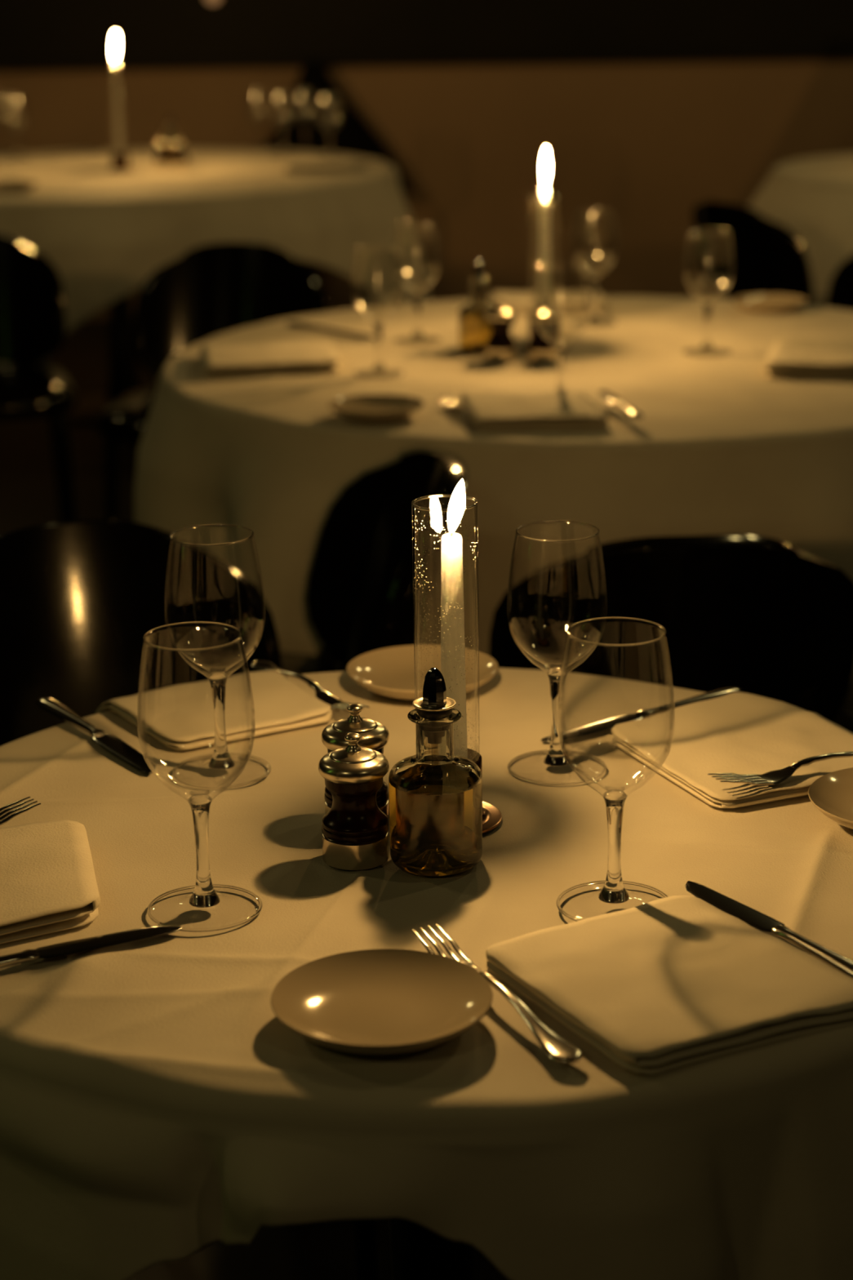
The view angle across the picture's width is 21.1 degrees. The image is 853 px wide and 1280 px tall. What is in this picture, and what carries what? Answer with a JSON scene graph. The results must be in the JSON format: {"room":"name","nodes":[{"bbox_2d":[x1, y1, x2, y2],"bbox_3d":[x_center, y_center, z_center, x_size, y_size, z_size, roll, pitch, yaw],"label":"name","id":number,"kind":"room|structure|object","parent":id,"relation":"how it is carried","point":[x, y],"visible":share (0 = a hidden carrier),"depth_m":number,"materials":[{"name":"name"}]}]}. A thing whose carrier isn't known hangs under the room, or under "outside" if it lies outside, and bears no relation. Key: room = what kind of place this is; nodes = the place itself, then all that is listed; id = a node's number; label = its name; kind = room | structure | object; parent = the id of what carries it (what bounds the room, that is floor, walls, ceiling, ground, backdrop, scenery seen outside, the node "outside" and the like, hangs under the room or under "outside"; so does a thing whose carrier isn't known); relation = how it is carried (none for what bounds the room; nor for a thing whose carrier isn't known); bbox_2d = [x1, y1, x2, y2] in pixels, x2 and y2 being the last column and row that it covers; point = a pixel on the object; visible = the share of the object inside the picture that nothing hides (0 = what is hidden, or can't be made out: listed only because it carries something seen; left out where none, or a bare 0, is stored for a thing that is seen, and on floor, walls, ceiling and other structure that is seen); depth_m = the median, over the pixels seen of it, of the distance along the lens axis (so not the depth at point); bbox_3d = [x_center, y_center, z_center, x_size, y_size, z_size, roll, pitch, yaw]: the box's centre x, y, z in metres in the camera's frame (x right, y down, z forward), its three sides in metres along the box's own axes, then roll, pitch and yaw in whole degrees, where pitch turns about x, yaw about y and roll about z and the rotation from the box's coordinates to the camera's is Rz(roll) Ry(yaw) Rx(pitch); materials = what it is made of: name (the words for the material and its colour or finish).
{"room":"restaurant","nodes":[
{"label":"restaurant","id":0,"kind":"room"},
{"bbox_2d":[0,0,852,62],"bbox_3d":[-0.038,-2.721,8.815,8.400,2.900,0.150,-1,17,0],"label":"wall","id":1,"kind":"structure","parent":0,"point":[31,30],"depth_m":8.84,"materials":[{"name":"brown paint"}]},
{"bbox_2d":[206,0,220,4],"bbox_3d":[-0.820,-2.472,8.772,0.060,0.060,0.070,-1,17,0],"label":"wall lamp","id":2,"kind":"object","parent":1,"relation":"attached to","point":[211,2],"visible":1,"depth_m":8.76,"materials":[{"name":"orange metal"}]},
{"bbox_2d":[0,59,852,319],"bbox_3d":[-0.025,-1.766,8.999,8.400,0.965,0.050,-1,17,0],"label":"wall","id":3,"kind":"structure","parent":1,"relation":"attached to","point":[649,144],"depth_m":8.91,"materials":[{"name":"beige paint"}]},
{"bbox_2d":[0,50,852,71],"bbox_3d":[-0.031,-2.237,8.841,8.400,0.030,0.080,-1,17,0],"label":"trim","id":4,"kind":"structure","parent":1,"relation":"attached to","point":[793,55],"depth_m":8.80,"materials":[{"name":"brown wood"}]},
{"bbox_2d":[0,319,852,1279],"bbox_3d":[0.005,0.331,3.808,8.400,0.050,11.500,-1,17,0],"label":"floor","id":5,"kind":"structure","parent":0,"point":[321,1251],"depth_m":6.01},
{"bbox_2d":[0,234,78,522],"bbox_3d":[-1.035,-0.521,5.264,0.457,0.771,0.559,-4,17,-10],"label":"dining chair","id":6,"kind":"object","parent":5,"relation":"on","point":[33,317],"visible":1,"depth_m":5.37,"materials":[{"name":"black paint"}]},
{"bbox_2d":[66,292,142,424],"bbox_3d":[-0.965,-1.089,7.188,1.748,0.741,1.748,-1,17,0],"label":"dining table","id":7,"kind":"object","parent":5,"relation":"on","point":[123,379],"visible":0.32,"depth_m":7.21,"materials":[{"name":"brown wood"}]},
{"bbox_2d":[0,147,431,365],"bbox_3d":[-0.966,-1.192,7.159,1.856,0.544,1.823,-8,18,-24],"label":"tablecloth","id":8,"kind":"object","parent":7,"relation":"on","point":[104,232],"visible":0.84,"depth_m":6.49,"materials":[{"name":"white fabric"}]},
{"bbox_2d":[0,92,16,154],"bbox_3d":[-1.425,-1.746,7.719,0.080,0.200,0.080,5,18,18],"label":"wine glass","id":9,"kind":"object","parent":8,"relation":"on","point":[5,130],"visible":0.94,"depth_m":7.73,"materials":[{"name":"clear glass"}]},
{"bbox_2d":[0,174,25,182],"bbox_3d":[-1.324,-1.339,6.678,0.225,0.021,0.248,10,20,31],"label":"napkin","id":10,"kind":"object","parent":8,"relation":"on","point":[3,178],"visible":0.6,"depth_m":6.69,"materials":[{"name":"white fabric"}]},
{"bbox_2d":[3,94,31,158],"bbox_3d":[-1.354,-1.694,7.547,0.080,0.200,0.080,5,18,18],"label":"wine glass","id":11,"kind":"object","parent":8,"relation":"on","point":[16,133],"visible":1,"depth_m":7.56,"materials":[{"name":"clear glass"}]},
{"bbox_2d":[0,181,37,191],"bbox_3d":[-1.178,-1.292,6.520,0.138,0.019,0.138,-1,17,0],"label":"bread plate","id":12,"kind":"object","parent":8,"relation":"on","point":[16,186],"visible":1,"depth_m":6.49,"materials":[{"name":"beige ceramic"}]},
{"bbox_2d":[106,86,133,171],"bbox_3d":[-0.952,-1.580,7.061,0.083,0.251,0.083,-1,17,0],"label":"candle holder","id":13,"kind":"object","parent":8,"relation":"on","point":[120,162],"visible":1,"depth_m":7.07,"materials":[{"name":"orange metal"}]},
{"bbox_2d":[112,57,123,154],"bbox_3d":[-0.953,-1.661,7.036,0.022,0.405,0.022,-1,17,0],"label":"taper candle","id":14,"kind":"object","parent":13,"relation":"in","point":[115,72],"visible":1,"depth_m":7.04,"materials":[{"name":"white wax"}]},
{"bbox_2d":[111,152,128,168],"bbox_3d":[-0.951,-1.486,7.089,0.052,0.046,0.052,-1,17,0],"label":"cup","id":15,"kind":"object","parent":13,"relation":"on","point":[118,161],"depth_m":7.07,"materials":[{"name":"metal"}]},
{"bbox_2d":[153,135,170,168],"bbox_3d":[-0.827,-1.528,7.150,0.052,0.097,0.052,-1,17,0],"label":"pepper mill","id":16,"kind":"object","parent":8,"relation":"on","point":[162,160],"visible":1,"depth_m":7.14,"materials":[{"name":"silver metal"}]},
{"bbox_2d":[164,115,177,164],"bbox_3d":[-0.810,-1.585,7.248,0.068,0.150,0.068,-1,17,0],"label":"oil bottle","id":17,"kind":"object","parent":8,"relation":"on","point":[171,136],"visible":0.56,"depth_m":7.23,"materials":[{"name":"clear glass"}]},
{"bbox_2d":[172,136,189,168],"bbox_3d":[-0.766,-1.520,7.122,0.052,0.097,0.052,-1,17,0],"label":"pepper mill","id":18,"kind":"object","parent":8,"relation":"on","point":[180,160],"visible":1,"depth_m":7.11,"materials":[{"name":"silver metal"}]},
{"bbox_2d":[246,88,271,150],"bbox_3d":[-0.570,-1.766,7.748,0.080,0.200,0.080,5,18,18],"label":"wine glass","id":19,"kind":"object","parent":8,"relation":"on","point":[259,144],"visible":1,"depth_m":7.76,"materials":[{"name":"clear glass"}]},
{"bbox_2d":[270,91,295,155],"bbox_3d":[-0.474,-1.701,7.528,0.080,0.200,0.080,5,18,18],"label":"wine glass","id":20,"kind":"object","parent":8,"relation":"on","point":[282,130],"visible":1,"depth_m":7.54,"materials":[{"name":"clear glass"}]},
{"bbox_2d":[292,88,317,151],"bbox_3d":[-0.409,-1.748,7.681,0.080,0.200,0.080,5,18,18],"label":"wine glass","id":21,"kind":"object","parent":8,"relation":"on","point":[304,126],"visible":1,"depth_m":7.69,"materials":[{"name":"clear glass"}]},
{"bbox_2d":[281,158,355,172],"bbox_3d":[-0.330,-1.463,7.041,0.222,0.021,0.234,-1,17,0],"label":"napkin","id":22,"kind":"object","parent":8,"relation":"on","point":[321,165],"visible":1,"depth_m":6.97,"materials":[{"name":"white fabric"}]},
{"bbox_2d":[316,93,342,158],"bbox_3d":[-0.313,-1.660,7.384,0.080,0.200,0.080,5,18,18],"label":"wine glass","id":23,"kind":"object","parent":8,"relation":"on","point":[330,152],"visible":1,"depth_m":7.40,"materials":[{"name":"clear glass"}]},
{"bbox_2d":[316,93,342,130],"bbox_3d":[-0.314,-1.699,7.372,0.080,0.118,0.080,-2,17,-5],"label":"bowl","id":24,"kind":"object","parent":23,"relation":"on","point":[319,94],"depth_m":7.37,"materials":[{"name":"clear glass"}]},
{"bbox_2d":[355,159,395,168],"bbox_3d":[-0.165,-1.479,7.099,0.024,0.013,0.200,13,22,38],"label":"fork","id":25,"kind":"object","parent":8,"relation":"on","point":[391,160],"visible":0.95,"depth_m":7.11,"materials":[{"name":"silver metal"}]},
{"bbox_2d":[0,520,379,1279],"bbox_3d":[-0.329,0.302,2.506,0.457,0.771,0.559,-6,18,-16],"label":"dining chair","id":26,"kind":"object","parent":5,"relation":"on","point":[79,600],"visible":0.37,"depth_m":2.63,"materials":[{"name":"black paint"}]},
{"bbox_2d":[97,242,326,519],"bbox_3d":[-0.451,-0.451,5.006,0.457,0.771,0.559,1,17,7],"label":"dining chair","id":27,"kind":"object","parent":5,"relation":"on","point":[209,291],"visible":0.53,"depth_m":5.12,"materials":[{"name":"black leather"}]},
{"bbox_2d":[263,138,373,307],"bbox_3d":[-0.420,-1.562,8.682,0.457,0.771,0.559,0,17,2],"label":"dining chair","id":28,"kind":"object","parent":5,"relation":"on","point":[366,297],"visible":0.12,"depth_m":8.74,"materials":[{"name":"black paint"}]},
{"bbox_2d":[267,62,413,192],"bbox_3d":[-0.426,-1.965,8.768,0.753,0.490,0.238,-1,17,0],"label":"coat","id":29,"kind":"object","parent":28,"relation":"on","point":[349,137],"visible":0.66,"depth_m":8.71,"materials":[{"name":"black fabric"}]},
{"bbox_2d":[280,451,466,675],"bbox_3d":[-0.224,0.157,2.982,0.559,0.771,0.457,-5,17,-12],"label":"dining chair","id":30,"kind":"object","parent":5,"relation":"on","point":[359,597],"visible":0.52,"depth_m":3.04,"materials":[{"name":"black paint"}]},
{"bbox_2d":[387,1217,479,1279],"bbox_3d":[0.007,0.510,1.848,0.858,0.741,0.858,-1,17,0],"label":"chair","id":31,"kind":"object","parent":5,"relation":"on","point":[417,1252],"visible":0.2,"depth_m":1.81,"materials":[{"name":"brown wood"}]},
{"bbox_2d":[0,667,852,1279],"bbox_3d":[0.010,0.402,1.819,0.942,0.545,0.927,-1,17,0],"label":"tablecloth","id":32,"kind":"object","parent":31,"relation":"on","point":[157,1106],"visible":0.57,"depth_m":1.40,"materials":[{"name":"white fabric"}]},
{"bbox_2d":[0,796,40,825],"bbox_3d":[-0.382,0.146,1.704,0.200,0.013,0.024,-13,21,-35],"label":"fork","id":33,"kind":"object","parent":32,"relation":"on","point":[6,814],"visible":1,"depth_m":1.75,"materials":[{"name":"silver metal"}]},
{"bbox_2d":[0,819,100,943],"bbox_3d":[-0.322,0.192,1.621,0.176,0.046,0.209,-5,17,-12],"label":"napkin","id":34,"kind":"object","parent":32,"relation":"on","point":[48,884],"visible":1,"depth_m":1.62,"materials":[{"name":"white fabric"}]},
{"bbox_2d":[0,925,181,968],"bbox_3d":[-0.266,0.210,1.519,0.219,0.008,0.021,-10,19,-27],"label":"table knife","id":35,"kind":"object","parent":32,"relation":"on","point":[68,948],"visible":1,"depth_m":1.54,"materials":[{"name":"grey metal"}]},
{"bbox_2d":[35,697,155,773],"bbox_3d":[-0.282,0.079,1.953,0.021,0.008,0.219,-12,20,-32],"label":"table knife","id":36,"kind":"object","parent":32,"relation":"on","point":[110,742],"visible":0.98,"depth_m":1.94,"materials":[{"name":"grey"}]},
{"bbox_2d":[137,621,262,932],"bbox_3d":[-0.157,0.093,1.573,0.080,0.200,0.080,-10,19,-27],"label":"wine glass","id":37,"kind":"object","parent":32,"relation":"on","point":[204,895],"visible":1,"depth_m":1.58,"materials":[{"name":"clear glass"}]},
{"bbox_2d":[137,633,255,802],"bbox_3d":[-0.157,0.054,1.562,0.080,0.118,0.080,-1,17,0],"label":"bowl","id":38,"kind":"object","parent":37,"relation":"on","point":[197,797],"depth_m":1.56,"materials":[{"name":"clear glass"}]},
{"bbox_2d":[94,670,332,750],"bbox_3d":[-0.190,0.069,2.033,0.172,0.042,0.194,-10,19,-27],"label":"napkin","id":39,"kind":"object","parent":32,"relation":"on","point":[180,717],"visible":0.9,"depth_m":2.00,"materials":[{"name":"white fabric"}]},
{"bbox_2d":[164,524,271,788],"bbox_3d":[-0.169,0.012,1.841,0.080,0.200,0.080,15,23,42],"label":"wine glass","id":40,"kind":"object","parent":32,"relation":"on","point":[221,759],"visible":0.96,"depth_m":1.85,"materials":[{"name":"clear glass"}]},
{"bbox_2d":[164,533,265,677],"bbox_3d":[-0.169,-0.027,1.830,0.080,0.118,0.080,-2,17,-3],"label":"bowl","id":41,"kind":"object","parent":40,"relation":"on","point":[213,674],"depth_m":1.82,"materials":[{"name":"clear glass"}]},
{"bbox_2d":[249,660,370,711],"bbox_3d":[-0.109,0.041,2.063,0.024,0.013,0.200,-11,19,-30],"label":"fork","id":42,"kind":"object","parent":32,"relation":"on","point":[335,704],"visible":0.8,"depth_m":2.05,"materials":[{"name":"silver metal"}]},
{"bbox_2d":[318,732,389,870],"bbox_3d":[-0.053,0.115,1.675,0.052,0.097,0.052,-1,17,0],"label":"pepper mill","id":43,"kind":"object","parent":32,"relation":"on","point":[355,830],"visible":1,"depth_m":1.66,"materials":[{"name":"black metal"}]},
{"bbox_2d":[320,703,389,825],"bbox_3d":[-0.054,0.095,1.739,0.052,0.097,0.052,-8,18,-22],"label":"pepper mill","id":44,"kind":"object","parent":32,"relation":"on","point":[375,735],"visible":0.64,"depth_m":1.72,"materials":[{"name":"silver metal"}]},
{"bbox_2d":[270,948,493,1055],"bbox_3d":[-0.028,0.230,1.427,0.138,0.019,0.138,-1,17,0],"label":"bread plate","id":45,"kind":"object","parent":32,"relation":"on","point":[380,1002],"visible":1,"depth_m":1.44,"materials":[{"name":"beige ceramic"}]},
{"bbox_2d":[346,644,498,700],"bbox_3d":[-0.004,0.033,2.078,0.138,0.019,0.138,-1,17,0],"label":"bread plate","id":46,"kind":"object","parent":32,"relation":"on","point":[389,672],"visible":0.63,"depth_m":2.10,"materials":[{"name":"beige"}]},
{"bbox_2d":[388,666,482,875],"bbox_3d":[0.006,0.091,1.659,0.068,0.150,0.068,-1,17,0],"label":"oil bottle","id":47,"kind":"object","parent":32,"relation":"on","point":[435,793],"visible":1,"depth_m":1.64,"materials":[{"name":"clear glass"}]},
{"bbox_2d":[411,493,502,833],"bbox_3d":[0.015,0.018,1.726,0.083,0.251,0.083,-1,17,0],"label":"candle holder","id":48,"kind":"object","parent":32,"relation":"on","point":[491,815],"visible":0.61,"depth_m":1.73,"materials":[{"name":"orange metal"}]},
{"bbox_2d":[440,524,467,758],"bbox_3d":[0.020,0.005,1.723,0.022,0.260,0.022,-1,17,0],"label":"taper candle","id":49,"kind":"object","parent":48,"relation":"in","point":[452,615],"visible":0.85,"depth_m":1.71,"materials":[{"name":"white wax"}]},
{"bbox_2d":[467,748,482,777],"bbox_3d":[0.017,0.112,1.754,0.052,0.046,0.052,-1,17,0],"label":"cup","id":50,"kind":"object","parent":48,"relation":"on","point":[473,755],"depth_m":1.76,"materials":[{"name":"glass"}]},
{"bbox_2d":[411,924,583,1063],"bbox_3d":[0.044,0.223,1.452,0.024,0.013,0.200,-9,19,-26],"label":"fork","id":51,"kind":"object","parent":32,"relation":"on","point":[558,1049],"visible":0.81,"depth_m":1.42,"materials":[{"name":"silver metal"}]},
{"bbox_2d":[506,520,607,785],"bbox_3d":[0.105,0.009,1.838,0.080,0.200,0.080,4,18,17],"label":"wine glass","id":52,"kind":"object","parent":32,"relation":"on","point":[554,757],"visible":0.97,"depth_m":1.84,"materials":[{"name":"clear glass"}]},
{"bbox_2d":[506,532,607,675],"bbox_3d":[0.105,-0.030,1.827,0.080,0.118,0.080,-2,17,-3],"label":"bowl","id":53,"kind":"object","parent":52,"relation":"on","point":[553,671],"depth_m":1.82,"materials":[{"name":"clear glass"}]},
{"bbox_2d":[556,617,675,921],"bbox_3d":[0.130,0.089,1.570,0.080,0.200,0.080,15,23,42],"label":"wine glass","id":54,"kind":"object","parent":32,"relation":"on","point":[614,891],"visible":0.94,"depth_m":1.58,"materials":[{"name":"clear glass"}]},
{"bbox_2d":[556,631,675,798],"bbox_3d":[0.129,0.051,1.559,0.080,0.118,0.080,-2,17,-3],"label":"bowl","id":55,"kind":"object","parent":54,"relation":"on","point":[611,793],"depth_m":1.55,"materials":[{"name":"clear glass"}]},
{"bbox_2d":[540,687,742,742],"bbox_3d":[0.190,0.064,1.982,0.219,0.008,0.021,-12,20,-32],"label":"table knife","id":56,"kind":"object","parent":32,"relation":"on","point":[606,724],"visible":0.86,"depth_m":1.98,"materials":[{"name":"grey"}]},
{"bbox_2d":[485,895,852,1075],"bbox_3d":[0.159,0.218,1.473,0.184,0.019,0.198,-10,19,-27],"label":"napkin","id":57,"kind":"object","parent":32,"relation":"on","point":[660,985],"visible":1,"depth_m":1.45,"materials":[{"name":"white fabric"}]},
{"bbox_2d":[611,692,852,808],"bbox_3d":[0.266,0.092,1.907,0.188,0.024,0.238,-8,18,-22],"label":"napkin","id":58,"kind":"object","parent":32,"relation":"on","point":[740,733],"visible":0.92,"depth_m":1.89,"materials":[{"name":"white fabric"}]},
{"bbox_2d":[707,751,852,785],"bbox_3d":[0.314,0.098,1.818,0.200,0.013,0.024,-9,19,-24],"label":"fork","id":59,"kind":"object","parent":58,"relation":"on","point":[776,776],"visible":1,"depth_m":1.80,"materials":[{"name":"silver metal"}]},
{"bbox_2d":[684,880,852,977],"bbox_3d":[0.239,0.196,1.529,0.021,0.008,0.219,-11,19,-30],"label":"table knife","id":60,"kind":"object","parent":32,"relation":"on","point":[752,917],"visible":1,"depth_m":1.54,"materials":[{"name":"grey metal"}]},
{"bbox_2d":[808,767,852,830],"bbox_3d":[0.362,0.128,1.748,0.138,0.019,0.138,-1,17,0],"label":"bread plate","id":61,"kind":"object","parent":32,"relation":"on","point":[832,793],"visible":1,"depth_m":1.77,"materials":[{"name":"beige ceramic"}]},
{"bbox_2d":[488,534,852,722],"bbox_3d":[0.285,0.180,2.882,0.457,0.771,0.559,-2,17,-3],"label":"dining chair","id":62,"kind":"object","parent":5,"relation":"on","point":[764,616],"visible":0.38,"depth_m":2.58,"materials":[{"name":"black paint"}]},
{"bbox_2d":[691,200,827,306],"bbox_3d":[0.971,-0.787,6.051,0.559,0.771,0.457,-11,20,-30],"label":"dining chair","id":63,"kind":"object","parent":5,"relation":"on","point":[769,258],"visible":0.56,"depth_m":5.79,"materials":[{"name":"black paint"}]},
{"bbox_2d":[826,254,852,311],"bbox_3d":[1.135,-0.627,5.514,0.457,0.771,0.559,-2,17,-5],"label":"dining chair","id":64,"kind":"object","parent":5,"relation":"on","point":[840,295],"visible":0.2,"depth_m":5.26,"materials":[{"name":"black paint"}]},
{"bbox_3d":[0.269,-0.106,3.876,1.388,0.741,1.388,-1,17,0],"label":"dining table","id":65,"kind":"object","parent":5,"relation":"on","visible":0,"materials":[{"name":"white cotton fabric"},{"name":"black lacquer wood"}]},
{"bbox_2d":[133,295,852,708],"bbox_3d":[0.281,-0.152,3.869,1.511,0.673,1.516,-1,17,0],"label":"tablecloth","id":66,"kind":"object","parent":65,"relation":"on","point":[719,446],"visible":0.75,"depth_m":3.24,"materials":[{"name":"white fabric"}]},
{"bbox_2d":[199,340,340,377],"bbox_3d":[-0.254,-0.457,3.705,0.226,0.021,0.213,-3,17,-7],"label":"napkin","id":67,"kind":"object","parent":66,"relation":"on","point":[301,357],"visible":1,"depth_m":3.65,"materials":[{"name":"white fabric"}]},
{"bbox_2d":[286,321,374,337],"bbox_3d":[-0.167,-0.546,4.018,0.219,0.008,0.021,14,23,41],"label":"table knife","id":68,"kind":"object","parent":66,"relation":"on","point":[295,324],"visible":1,"depth_m":4.03,"materials":[{"name":"grey metal"}]},
{"bbox_2d":[328,394,423,421],"bbox_3d":[-0.073,-0.331,3.289,0.138,0.019,0.138,-1,17,0],"label":"bread plate","id":69,"kind":"object","parent":66,"relation":"on","point":[370,407],"visible":1,"depth_m":3.32,"materials":[{"name":"beige ceramic"}]},
{"bbox_2d":[351,244,404,378],"bbox_3d":[-0.076,-0.515,3.583,0.080,0.200,0.080,8,19,27],"label":"wine glass","id":70,"kind":"object","parent":66,"relation":"on","point":[379,366],"visible":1,"depth_m":3.59,"materials":[{"name":"clear glass"}]},
{"bbox_2d":[351,244,403,319],"bbox_3d":[-0.077,-0.554,3.571,0.080,0.118,0.080,-1,17,0],"label":"bowl","id":71,"kind":"object","parent":70,"relation":"on","point":[371,244],"depth_m":3.57,"materials":[{"name":"clear glass"}]},
{"bbox_2d":[392,220,440,344],"bbox_3d":[-0.017,-0.609,3.890,0.080,0.200,0.080,5,18,18],"label":"wine glass","id":72,"kind":"object","parent":66,"relation":"on","point":[417,334],"visible":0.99,"depth_m":3.90,"materials":[{"name":"clear glass"}]},
{"bbox_2d":[392,220,439,293],"bbox_3d":[-0.017,-0.648,3.878,0.080,0.118,0.080,-2,17,-5],"label":"bowl","id":73,"kind":"object","parent":72,"relation":"on","point":[409,220],"depth_m":3.88,"materials":[{"name":"clear glass"}]},
{"bbox_2d":[436,394,482,428],"bbox_3d":[0.048,-0.329,3.278,0.024,0.013,0.200,-5,17,-13],"label":"fork","id":74,"kind":"object","parent":66,"relation":"on","point":[470,423],"visible":1,"depth_m":3.29,"materials":[{"name":"silver metal"}]},
{"bbox_2d":[458,261,497,354],"bbox_3d":[0.087,-0.552,3.787,0.068,0.150,0.068,-1,17,0],"label":"oil bottle","id":75,"kind":"object","parent":66,"relation":"on","point":[474,330],"visible":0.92,"depth_m":3.77,"materials":[{"name":"clear glass"}]},
{"bbox_2d":[484,299,516,361],"bbox_3d":[0.121,-0.505,3.718,0.052,0.097,0.052,-1,17,0],"label":"pepper mill","id":76,"kind":"object","parent":66,"relation":"on","point":[500,345],"visible":1,"depth_m":3.70,"materials":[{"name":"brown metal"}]},
{"bbox_2d":[459,390,609,430],"bbox_3d":[0.152,-0.332,3.277,0.206,0.018,0.208,-1,17,0],"label":"napkin","id":77,"kind":"object","parent":66,"relation":"on","point":[566,409],"visible":1,"depth_m":3.23,"materials":[{"name":"white fabric"}]},
{"bbox_2d":[527,300,559,363],"bbox_3d":[0.189,-0.501,3.704,0.052,0.097,0.052,-1,17,0],"label":"pepper mill","id":78,"kind":"object","parent":66,"relation":"on","point":[540,350],"visible":0.96,"depth_m":3.69,"materials":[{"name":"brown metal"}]},
{"bbox_2d":[520,194,568,351],"bbox_3d":[0.197,-0.611,3.799,0.083,0.251,0.083,-1,17,0],"label":"candle holder","id":79,"kind":"object","parent":66,"relation":"on","point":[556,331],"visible":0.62,"depth_m":3.81,"materials":[{"name":"clear glass"}]},
{"bbox_2d":[528,316,559,344],"bbox_3d":[0.198,-0.517,3.827,0.052,0.046,0.052,-1,17,0],"label":"cup","id":80,"kind":"object","parent":79,"relation":"on","point":[556,331],"depth_m":3.81,"materials":[{"name":"metal"}]},
{"bbox_2d":[538,181,551,308],"bbox_3d":[0.196,-0.652,3.786,0.022,0.322,0.022,-1,17,0],"label":"taper candle","id":81,"kind":"object","parent":79,"relation":"in","point":[544,287],"visible":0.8,"depth_m":3.78,"materials":[{"name":"white wax"}]},
{"bbox_2d":[488,289,607,312],"bbox_3d":[0.226,-0.635,4.280,0.214,0.018,0.161,-1,17,0],"label":"napkin","id":82,"kind":"object","parent":66,"relation":"on","point":[562,300],"visible":0.8,"depth_m":4.24,"materials":[{"name":"white fabric"}]},
{"bbox_2d":[533,262,588,391],"bbox_3d":[0.197,-0.448,3.347,0.080,0.200,0.080,-15,22,-39],"label":"wine glass","id":83,"kind":"object","parent":66,"relation":"on","point":[560,348],"visible":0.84,"depth_m":3.35,"materials":[{"name":"clear glass"}]},
{"bbox_2d":[533,262,588,346],"bbox_3d":[0.196,-0.487,3.335,0.080,0.118,0.080,-2,17,-5],"label":"bowl","id":84,"kind":"object","parent":83,"relation":"on","point":[548,263],"depth_m":3.34,"materials":[{"name":"clear glass"}]},
{"bbox_2d":[572,208,617,327],"bbox_3d":[0.298,-0.659,4.043,0.080,0.200,0.080,-15,22,-39],"label":"wine glass","id":85,"kind":"object","parent":66,"relation":"on","point":[594,317],"visible":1,"depth_m":4.05,"materials":[{"name":"clear glass"}]},
{"bbox_2d":[572,208,617,275],"bbox_3d":[0.297,-0.699,4.031,0.080,0.118,0.080,-2,17,-5],"label":"bowl","id":86,"kind":"object","parent":85,"relation":"on","point":[581,208],"depth_m":4.03,"materials":[{"name":"clear glass"}]},
{"bbox_2d":[598,390,644,419],"bbox_3d":[0.276,-0.340,3.275,0.021,0.008,0.219,-4,17,-9],"label":"table knife","id":87,"kind":"object","parent":66,"relation":"on","point":[632,412],"visible":1,"depth_m":3.25,"materials":[{"name":"grey metal"}]},
{"bbox_2d":[682,227,733,356],"bbox_3d":[0.461,-0.569,3.737,0.080,0.200,0.080,4,17,14],"label":"wine glass","id":88,"kind":"object","parent":66,"relation":"on","point":[707,345],"visible":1,"depth_m":3.75,"materials":[{"name":"clear glass"}]},
{"bbox_2d":[684,227,733,303],"bbox_3d":[0.461,-0.608,3.725,0.080,0.118,0.080,-2,17,-5],"label":"bowl","id":89,"kind":"object","parent":88,"relation":"on","point":[705,302],"depth_m":3.73,"materials":[{"name":"clear glass"}]},
{"bbox_2d":[732,293,808,312],"bbox_3d":[0.631,-0.617,4.204,0.138,0.019,0.138,-1,17,0],"label":"bread plate","id":90,"kind":"object","parent":66,"relation":"on","point":[765,303],"visible":1,"depth_m":4.23,"materials":[{"name":"beige ceramic"}]},
{"bbox_2d":[763,338,852,378],"bbox_3d":[0.687,-0.448,3.628,0.302,0.024,0.245,2,17,8],"label":"napkin","id":91,"kind":"object","parent":66,"relation":"on","point":[794,357],"visible":1,"depth_m":3.56,"materials":[{"name":"white fabric"}]},
{"bbox_3d":[1.665,-1.053,6.949,1.228,0.741,1.228,-1,17,0],"label":"dining table","id":92,"kind":"object","parent":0,"visible":0},
{"bbox_2d":[748,153,852,295],"bbox_3d":[1.678,-1.039,6.957,1.562,0.791,1.569,-7,18,-18],"label":"tablecloth","id":93,"kind":"object","parent":92,"relation":"on","point":[812,197],"visible":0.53,"depth_m":6.55,"materials":[{"name":"white fabric"}]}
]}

